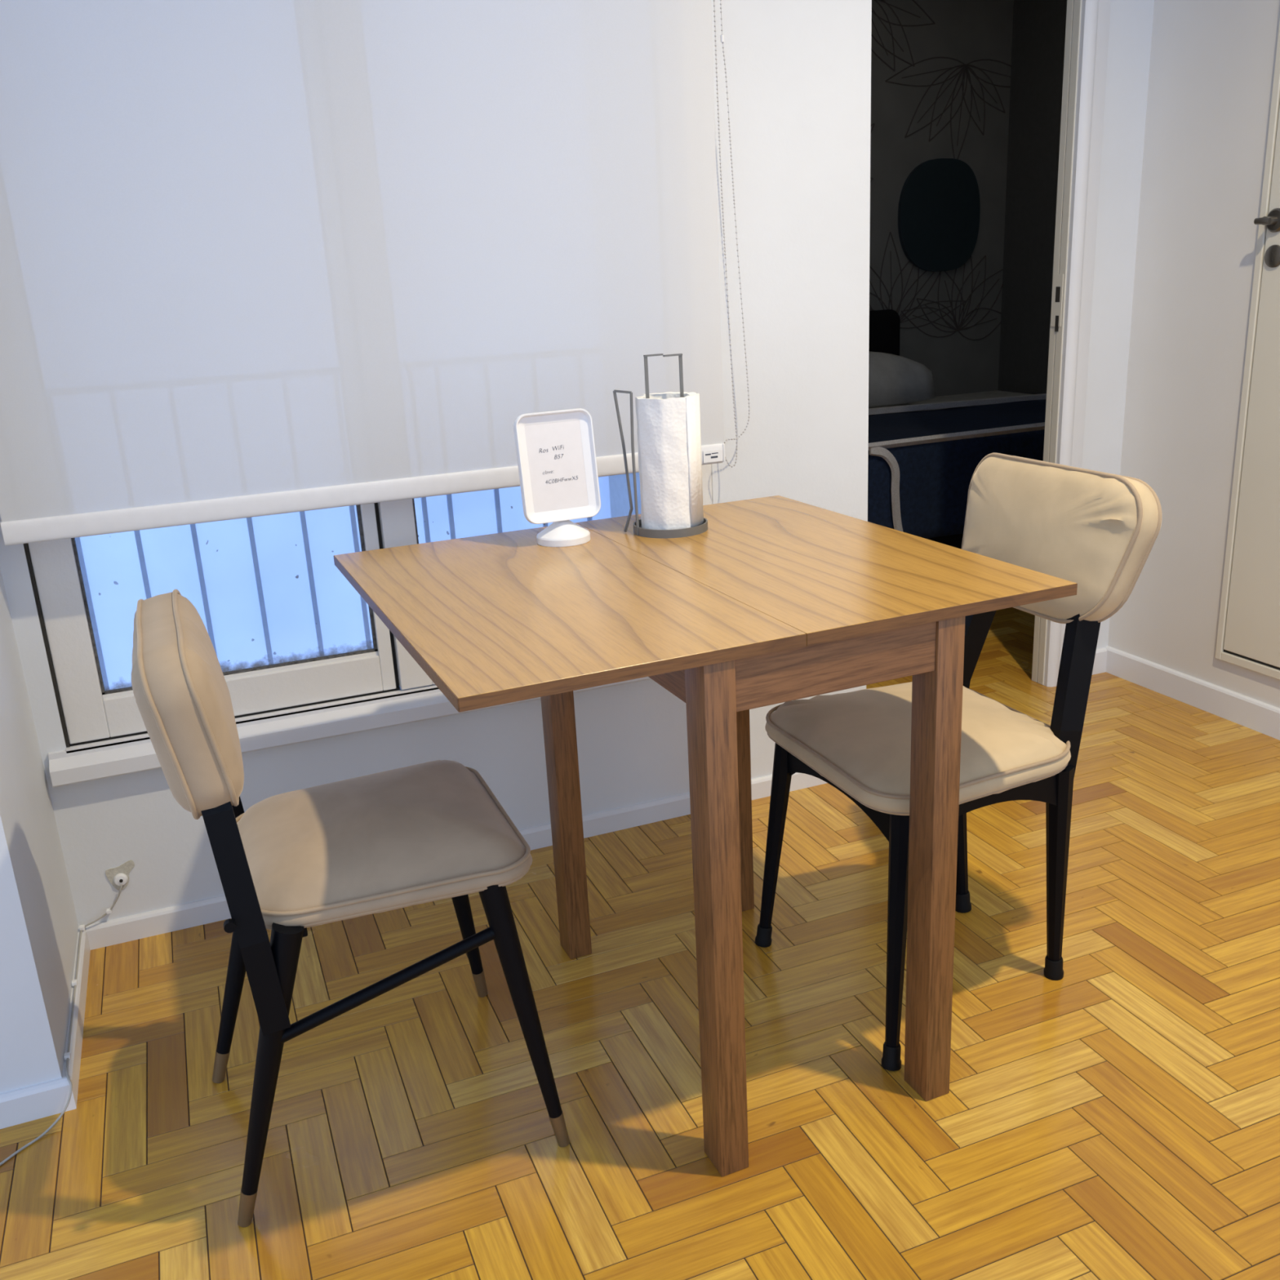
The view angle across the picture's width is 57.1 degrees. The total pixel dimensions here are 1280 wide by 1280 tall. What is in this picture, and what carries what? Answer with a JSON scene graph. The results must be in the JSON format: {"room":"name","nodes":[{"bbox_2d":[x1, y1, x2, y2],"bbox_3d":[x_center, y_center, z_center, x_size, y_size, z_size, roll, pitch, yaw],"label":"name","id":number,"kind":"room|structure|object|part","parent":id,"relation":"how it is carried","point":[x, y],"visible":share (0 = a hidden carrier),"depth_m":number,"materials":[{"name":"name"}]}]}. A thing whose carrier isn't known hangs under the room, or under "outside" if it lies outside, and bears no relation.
{"room":"dining room","nodes":[
{"label":"dining room","id":0,"kind":"room"},
{"bbox_2d":[0,568,78,1093],"bbox_3d":[-1.665,-0.718,1.404,1.288,3.050,0.618,-10,19,-20],"label":"wall","id":1,"kind":"structure","parent":0,"point":[39,924],"depth_m":1.80,"materials":[{"name":"paint"}]},
{"bbox_2d":[0,1075,76,1128],"bbox_3d":[-1.467,0.791,1.574,1.300,0.052,0.012,-10,19,-20],"label":"baseboard","id":2,"kind":"structure","parent":1,"relation":"attached to","point":[37,1101],"depth_m":1.77,"materials":[{"name":"paint"}]},
{"bbox_2d":[62,925,90,1101],"bbox_3d":[-0.963,0.627,2.017,0.012,0.050,0.488,-10,19,-20],"label":"baseboard","id":3,"kind":"structure","parent":1,"relation":"attached to","point":[77,1033],"depth_m":1.98,"materials":[{"name":"paint"}]},
{"bbox_2d":[80,475,611,689],"bbox_3d":[-1.018,-0.867,2.524,2.500,3.400,0.012,-10,19,-20],"label":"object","id":4,"kind":"structure","parent":0,"point":[169,553],"depth_m":2.79,"materials":[{"name":"blue"}]},
{"bbox_2d":[75,488,591,690],"bbox_3d":[-1.077,-0.162,2.694,2.286,0.840,0.008,-10,19,-20],"label":"railing","id":5,"kind":"object","parent":4,"relation":"attached to","point":[496,495],"depth_m":2.78,"materials":[{"name":"grey metal"}]},
{"bbox_2d":[0,0,871,925],"bbox_3d":[-0.398,-1.044,2.231,1.728,3.050,0.340,-10,19,-20],"label":"wall","id":6,"kind":"structure","parent":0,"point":[798,73],"depth_m":2.39,"materials":[{"name":"paint"}]},
{"bbox_2d":[105,860,134,890],"bbox_3d":[-0.980,0.449,2.225,0.052,0.057,0.013,-10,19,-20],"label":"outlet","id":7,"kind":"object","parent":6,"relation":"attached to","point":[118,876],"visible":1,"depth_m":2.22,"materials":[{"name":"white plastic"}]},
{"bbox_2d":[23,463,712,787],"bbox_3d":[-0.496,-0.691,2.132,1.345,1.754,0.126,-10,19,-20],"label":"window","id":8,"kind":"structure","parent":6,"relation":"attached to","point":[284,703],"depth_m":2.24,"materials":[{"name":"paint"}]},
{"bbox_3d":[-0.809,-0.657,2.008,0.596,1.672,0.032,-10,19,-20],"label":"sash","id":9,"kind":"part","parent":8,"relation":"part of","materials":[{"name":"paint"}]},
{"bbox_3d":[-0.790,-0.663,2.014,0.502,1.527,0.003,-10,19,-20],"label":"pane","id":10,"kind":"part","parent":8,"relation":"part of","materials":[{"name":"clear glass"}]},
{"bbox_3d":[-0.453,0.118,2.386,1.345,0.056,0.126,-10,19,-20],"label":"sill","id":11,"kind":"part","parent":8,"relation":"part of","materials":[{"name":"paint"}]},
{"bbox_3d":[-0.200,-0.755,2.218,0.692,1.672,0.032,-10,19,-20],"label":"sash","id":12,"kind":"part","parent":8,"relation":"part of","materials":[{"name":"paint"}]},
{"bbox_2d":[0,0,750,545],"bbox_3d":[-0.432,-0.868,1.986,1.391,1.299,0.077,-10,19,-20],"label":"roller blind","id":13,"kind":"object","parent":6,"relation":"attached to","point":[258,258],"visible":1,"depth_m":1.99,"materials":[{"name":"fabric"}]},
{"bbox_3d":[-0.437,-0.274,2.139,1.296,0.039,0.012,-10,19,-20],"label":"rail","id":14,"kind":"part","parent":13,"relation":"part of","materials":[{"name":"plastic"}]},
{"bbox_2d":[705,452,718,457],"bbox_3d":[0.143,-0.367,2.344,0.028,0.010,0.001,-10,19,-20],"label":"print","id":15,"kind":"object","parent":13,"relation":"attached to","point":[708,455],"depth_m":2.34,"materials":[{"name":"black"}]},
{"bbox_3d":[0.168,-0.963,2.240,0.022,1.267,0.075,13,24,42],"label":"bead chain","id":16,"kind":"part","parent":13,"relation":"part of","materials":[{"name":"white plastic"}]},
{"bbox_2d":[85,772,826,950],"bbox_3d":[-0.252,0.431,2.526,1.716,0.048,0.010,-10,19,-20],"label":"baseboard","id":17,"kind":"structure","parent":6,"relation":"attached to","point":[162,921],"depth_m":2.53,"materials":[{"name":"paint"}]},
{"bbox_2d":[608,472,640,517],"bbox_3d":[0.105,-0.977,2.685,0.275,3.400,0.480,-10,19,-20],"label":"wall","id":18,"kind":"structure","parent":0,"point":[619,495],"depth_m":2.97,"materials":[{"name":"paint"}]},
{"bbox_2d":[0,607,1279,1279],"bbox_3d":[0.482,0.377,2.756,5.850,0.060,6.300,-10,19,-20],"label":"floor","id":19,"kind":"structure","parent":0,"point":[496,1254],"depth_m":1.79,"materials":[{"name":"brown wood"}]},
{"bbox_2d":[0,884,122,1165],"bbox_3d":[-0.944,0.643,1.839,0.164,0.122,0.844,-4,17,-3],"label":"cable","id":20,"kind":"object","parent":19,"relation":"on","point":[67,1056],"visible":1,"depth_m":1.88,"materials":[{"name":"white plastic"}]},
{"bbox_2d":[131,589,569,1226],"bbox_3d":[-0.406,0.321,1.653,0.478,0.798,0.440,-10,19,-20],"label":"dining chair","id":21,"kind":"object","parent":19,"relation":"on","point":[295,861],"visible":1,"depth_m":1.52,"materials":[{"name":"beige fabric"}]},
{"bbox_3d":[-0.584,0.071,1.513,0.108,0.214,0.374,-10,19,-20],"label":"backrest","id":22,"kind":"part","parent":21,"relation":"part of","materials":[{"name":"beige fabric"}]},
{"bbox_3d":[-0.607,0.450,1.811,0.143,0.384,0.040,-10,19,-20],"label":"leg","id":23,"kind":"part","parent":21,"relation":"part of","materials":[{"name":"black metal"}]},
{"bbox_3d":[-0.613,0.221,1.733,0.067,0.370,0.059,-10,19,-20],"label":"post","id":24,"kind":"part","parent":21,"relation":"part of","materials":[{"name":"black metal"}]},
{"bbox_3d":[-0.488,0.308,1.434,0.067,0.370,0.059,-10,19,-20],"label":"post","id":25,"kind":"part","parent":21,"relation":"part of","materials":[{"name":"black metal"}]},
{"bbox_3d":[-0.471,0.538,1.507,0.128,0.382,0.038,-7,18,-11],"label":"leg","id":26,"kind":"part","parent":21,"relation":"part of","materials":[{"name":"black metal"}]},
{"bbox_3d":[-0.376,0.303,1.668,0.262,0.017,0.340,-10,19,-20],"label":"seat frame","id":27,"kind":"part","parent":21,"relation":"part of","materials":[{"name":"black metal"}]},
{"bbox_2d":[236,760,532,929],"bbox_3d":[-0.377,0.262,1.655,0.381,0.084,0.385,-10,19,-20],"label":"seat cushion","id":28,"kind":"object","parent":21,"relation":"on","point":[427,832],"depth_m":1.55,"materials":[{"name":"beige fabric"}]},
{"bbox_3d":[-0.302,0.397,1.928,0.036,0.378,0.082,12,23,39],"label":"leg","id":29,"kind":"part","parent":21,"relation":"part of","materials":[{"name":"black metal"}]},
{"bbox_3d":[-0.163,0.491,1.605,0.089,0.378,0.036,-1,17,6],"label":"leg","id":30,"kind":"part","parent":21,"relation":"part of","materials":[{"name":"black metal"}]},
{"bbox_2d":[333,495,1077,1176],"bbox_3d":[0.055,0.248,1.881,0.852,0.750,0.799,-10,19,-21],"label":"dining table","id":31,"kind":"object","parent":19,"relation":"on","point":[780,599],"visible":1,"depth_m":1.58,"materials":[{"name":"brown wood"}]},
{"bbox_2d":[513,408,600,546],"bbox_3d":[-0.136,-0.269,1.947,0.134,0.217,0.090,-10,19,-20],"label":"sign","id":32,"kind":"object","parent":31,"relation":"on","point":[555,450],"visible":1,"depth_m":1.94,"materials":[{"name":"white plastic"}]},
{"bbox_3d":[-0.135,0.216,2.043,0.042,0.734,0.054,-10,19,-21],"label":"leg","id":33,"kind":"part","parent":31,"relation":"part of","materials":[{"name":"brown wood"}]},
{"bbox_2d":[613,353,707,538],"bbox_3d":[0.045,-0.330,1.977,0.128,0.296,0.128,11,22,38],"label":"paper towel holder","id":34,"kind":"object","parent":31,"relation":"on","point":[637,530],"visible":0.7,"depth_m":1.96,"materials":[{"name":"grey metal"}]},
{"bbox_3d":[-0.019,-0.297,1.972,0.042,0.241,0.016,12,23,40],"label":"spring arm","id":35,"kind":"part","parent":34,"relation":"part of","materials":[{"name":"grey metal"}]},
{"bbox_3d":[0.045,-0.331,1.976,0.068,0.292,0.005,-10,19,-20],"label":"post","id":36,"kind":"part","parent":34,"relation":"part of","materials":[{"name":"grey metal"}]},
{"bbox_2d":[635,391,703,529],"bbox_3d":[0.049,-0.300,1.988,0.107,0.225,0.108,-10,19,-20],"label":"paper towel roll","id":37,"kind":"object","parent":34,"relation":"on","point":[668,424],"visible":0.98,"depth_m":1.95,"materials":[{"name":"white paper"}]},
{"bbox_3d":[0.101,0.369,1.518,0.042,0.734,0.054,-10,19,-21],"label":"leg","id":38,"kind":"part","parent":31,"relation":"part of","materials":[{"name":"brown wood"}]},
{"bbox_3d":[0.171,0.162,2.165,0.042,0.734,0.054,-10,19,-21],"label":"leg","id":39,"kind":"part","parent":31,"relation":"part of","materials":[{"name":"brown wood"}]},
{"bbox_3d":[0.407,0.314,1.640,0.042,0.734,0.054,-10,19,-21],"label":"leg","id":40,"kind":"part","parent":31,"relation":"part of","materials":[{"name":"brown wood"}]},
{"bbox_2d":[755,453,1161,1071],"bbox_3d":[0.499,0.155,1.936,0.525,0.853,0.449,-10,19,-20],"label":"dining chair","id":41,"kind":"object","parent":19,"relation":"on","point":[1097,531],"visible":0.8,"depth_m":1.83,"materials":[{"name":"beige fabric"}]},
{"bbox_3d":[0.243,0.338,2.080,0.073,0.387,0.035,-3,17,2],"label":"leg","id":42,"kind":"part","parent":41,"relation":"part of","materials":[{"name":"black metal"}]},
{"bbox_3d":[0.390,0.430,1.763,0.037,0.388,0.086,1,18,14],"label":"leg","id":43,"kind":"part","parent":41,"relation":"part of","materials":[{"name":"black metal"}]},
{"bbox_2d":[764,681,1071,815],"bbox_3d":[0.449,0.148,1.908,0.391,0.075,0.427,-10,19,-20],"label":"seat cushion","id":44,"kind":"object","parent":41,"relation":"on","point":[860,741],"depth_m":1.82,"materials":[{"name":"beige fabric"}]},
{"bbox_3d":[0.577,0.302,2.160,0.059,0.374,0.040,-3,17,1],"label":"leg","id":45,"kind":"part","parent":41,"relation":"part of","materials":[{"name":"black metal"}]},
{"bbox_3d":[0.590,-0.005,2.067,0.109,0.322,0.047,-10,19,-20],"label":"post","id":46,"kind":"part","parent":41,"relation":"part of","materials":[{"name":"black metal"}]},
{"bbox_3d":[0.680,0.372,1.919,0.063,0.374,0.040,-19,23,-41],"label":"leg","id":47,"kind":"part","parent":41,"relation":"part of","materials":[{"name":"black metal"}]},
{"bbox_3d":[0.657,-0.168,1.923,0.116,0.237,0.401,-10,19,-20],"label":"backrest","id":48,"kind":"part","parent":41,"relation":"part of","materials":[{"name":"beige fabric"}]},
{"bbox_3d":[0.684,0.061,1.841,0.109,0.322,0.051,-10,19,-20],"label":"post","id":49,"kind":"part","parent":41,"relation":"part of","materials":[{"name":"black metal"}]},
{"bbox_2d":[893,390,1031,549],"bbox_3d":[1.252,-0.768,5.365,1.980,0.485,1.370,-10,19,-20],"label":"bed","id":50,"kind":"object","parent":19,"relation":"on","point":[954,540],"visible":0.04,"depth_m":5.89,"materials":[{"name":"black fabric"}]},
{"bbox_2d":[868,309,900,355],"bbox_3d":[1.109,-1.461,5.860,0.400,0.340,0.070,-10,19,-20],"label":"cushion","id":51,"kind":"object","parent":50,"relation":"on","point":[885,324],"visible":0.27,"depth_m":5.85,"materials":[{"name":"black fabric"}]},
{"bbox_2d":[868,351,936,408],"bbox_3d":[0.965,-1.212,5.502,0.850,0.259,0.380,-10,19,-20],"label":"pillow","id":52,"kind":"object","parent":50,"relation":"on","point":[894,380],"visible":0.37,"depth_m":5.42,"materials":[{"name":"grey fabric"}]},
{"bbox_2d":[867,393,1046,538],"bbox_3d":[1.354,-0.758,5.035,1.981,0.421,0.876,-10,19,-20],"label":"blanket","id":53,"kind":"object","parent":50,"relation":"on","point":[922,464],"visible":0.45,"depth_m":4.59,"materials":[{"name":"fabric"}]},
{"bbox_3d":[1.245,-0.911,5.320,1.980,0.185,1.370,-10,19,-20],"label":"mattress","id":54,"kind":"part","parent":50,"relation":"part of","materials":[{"name":"grey fabric"}]},
{"bbox_2d":[632,517,707,538],"bbox_3d":[0.052,-0.195,2.019,0.128,0.014,0.128,-10,19,-20],"label":"base","id":55,"kind":"object","parent":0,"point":[637,530],"depth_m":1.97,"materials":[{"name":"grey metal"}]},
{"bbox_2d":[869,0,1013,396],"bbox_3d":[0.671,-1.982,5.626,3.100,2.700,0.100,-10,19,-20],"label":"wall","id":56,"kind":"structure","parent":0,"point":[966,31],"depth_m":5.78,"materials":[{"name":"grey paint"}]},
{"bbox_2d":[897,158,980,271],"bbox_3d":[1.491,-2.112,5.861,0.470,0.530,0.024,-10,19,-20],"label":"mirror","id":57,"kind":"object","parent":56,"relation":"attached to","point":[939,209],"visible":1,"depth_m":5.85,"materials":[{"name":"black mirror"}]},
{"bbox_2d":[869,0,1011,340],"bbox_3d":[1.249,-2.267,5.727,1.644,1.640,0.006,-10,19,-20],"label":"wall decal","id":58,"kind":"object","parent":56,"relation":"attached to","point":[966,67],"depth_m":5.82,"materials":[{"name":"paper"}]},
{"bbox_2d":[998,0,1066,394],"bbox_3d":[2.446,-1.835,4.859,0.180,2.700,2.666,-10,19,-20],"label":"wall","id":59,"kind":"structure","parent":0,"point":[1038,30],"depth_m":5.81,"materials":[{"name":"black paint"}]},
{"bbox_2d":[1081,0,1154,648],"bbox_3d":[0.882,-1.304,2.844,1.144,3.050,0.035,-10,19,-20],"label":"wall","id":60,"kind":"structure","parent":0,"point":[1131,21],"depth_m":3.04,"materials":[{"name":"paint"}]},
{"bbox_2d":[1031,0,1111,687],"bbox_3d":[0.817,-0.840,2.932,0.772,2.120,0.074,-10,19,-20],"label":"door frame","id":61,"kind":"structure","parent":60,"relation":"in","point":[1087,21],"depth_m":2.99,"materials":[{"name":"paint"}]},
{"bbox_3d":[1.079,-0.878,3.045,0.002,0.130,0.037,-10,19,-20],"label":"strike plate","id":62,"kind":"part","parent":61,"relation":"part of","materials":[{"name":"paint"}]},
{"bbox_2d":[1092,647,1106,675],"bbox_3d":[1.289,0.067,3.388,0.125,0.072,0.012,-10,19,-20],"label":"baseboard","id":63,"kind":"structure","parent":60,"relation":"attached to","point":[1100,657],"depth_m":3.40,"materials":[{"name":"paint"}]},
{"bbox_2d":[1107,0,1279,707],"bbox_3d":[2.002,-0.922,1.440,0.148,3.050,3.499,-10,19,-20],"label":"wall","id":64,"kind":"structure","parent":0,"point":[1212,64],"depth_m":2.95,"materials":[{"name":"paint"}]},
{"bbox_2d":[1105,645,1279,740],"bbox_3d":[2.002,0.508,1.857,0.012,0.075,3.499,-10,19,-20],"label":"baseboard","id":65,"kind":"structure","parent":64,"relation":"attached to","point":[1256,715],"depth_m":3.11,"materials":[{"name":"paint"}]},
{"bbox_2d":[1214,18,1279,679],"bbox_3d":[1.593,-0.734,2.331,0.059,1.900,0.934,-10,19,-20],"label":"door","id":66,"kind":"structure","parent":64,"relation":"in","point":[1248,634],"depth_m":2.83,"materials":[{"name":"paint"}]},
{"bbox_3d":[1.411,-0.949,2.667,0.017,0.018,0.034,-13,20,-30],"label":"lever","id":67,"kind":"part","parent":66,"relation":"part of","materials":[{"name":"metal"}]},
{"bbox_3d":[1.431,-0.952,2.670,0.040,0.052,0.052,-10,19,-20],"label":"handle","id":68,"kind":"part","parent":66,"relation":"part of","materials":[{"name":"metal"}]}
]}

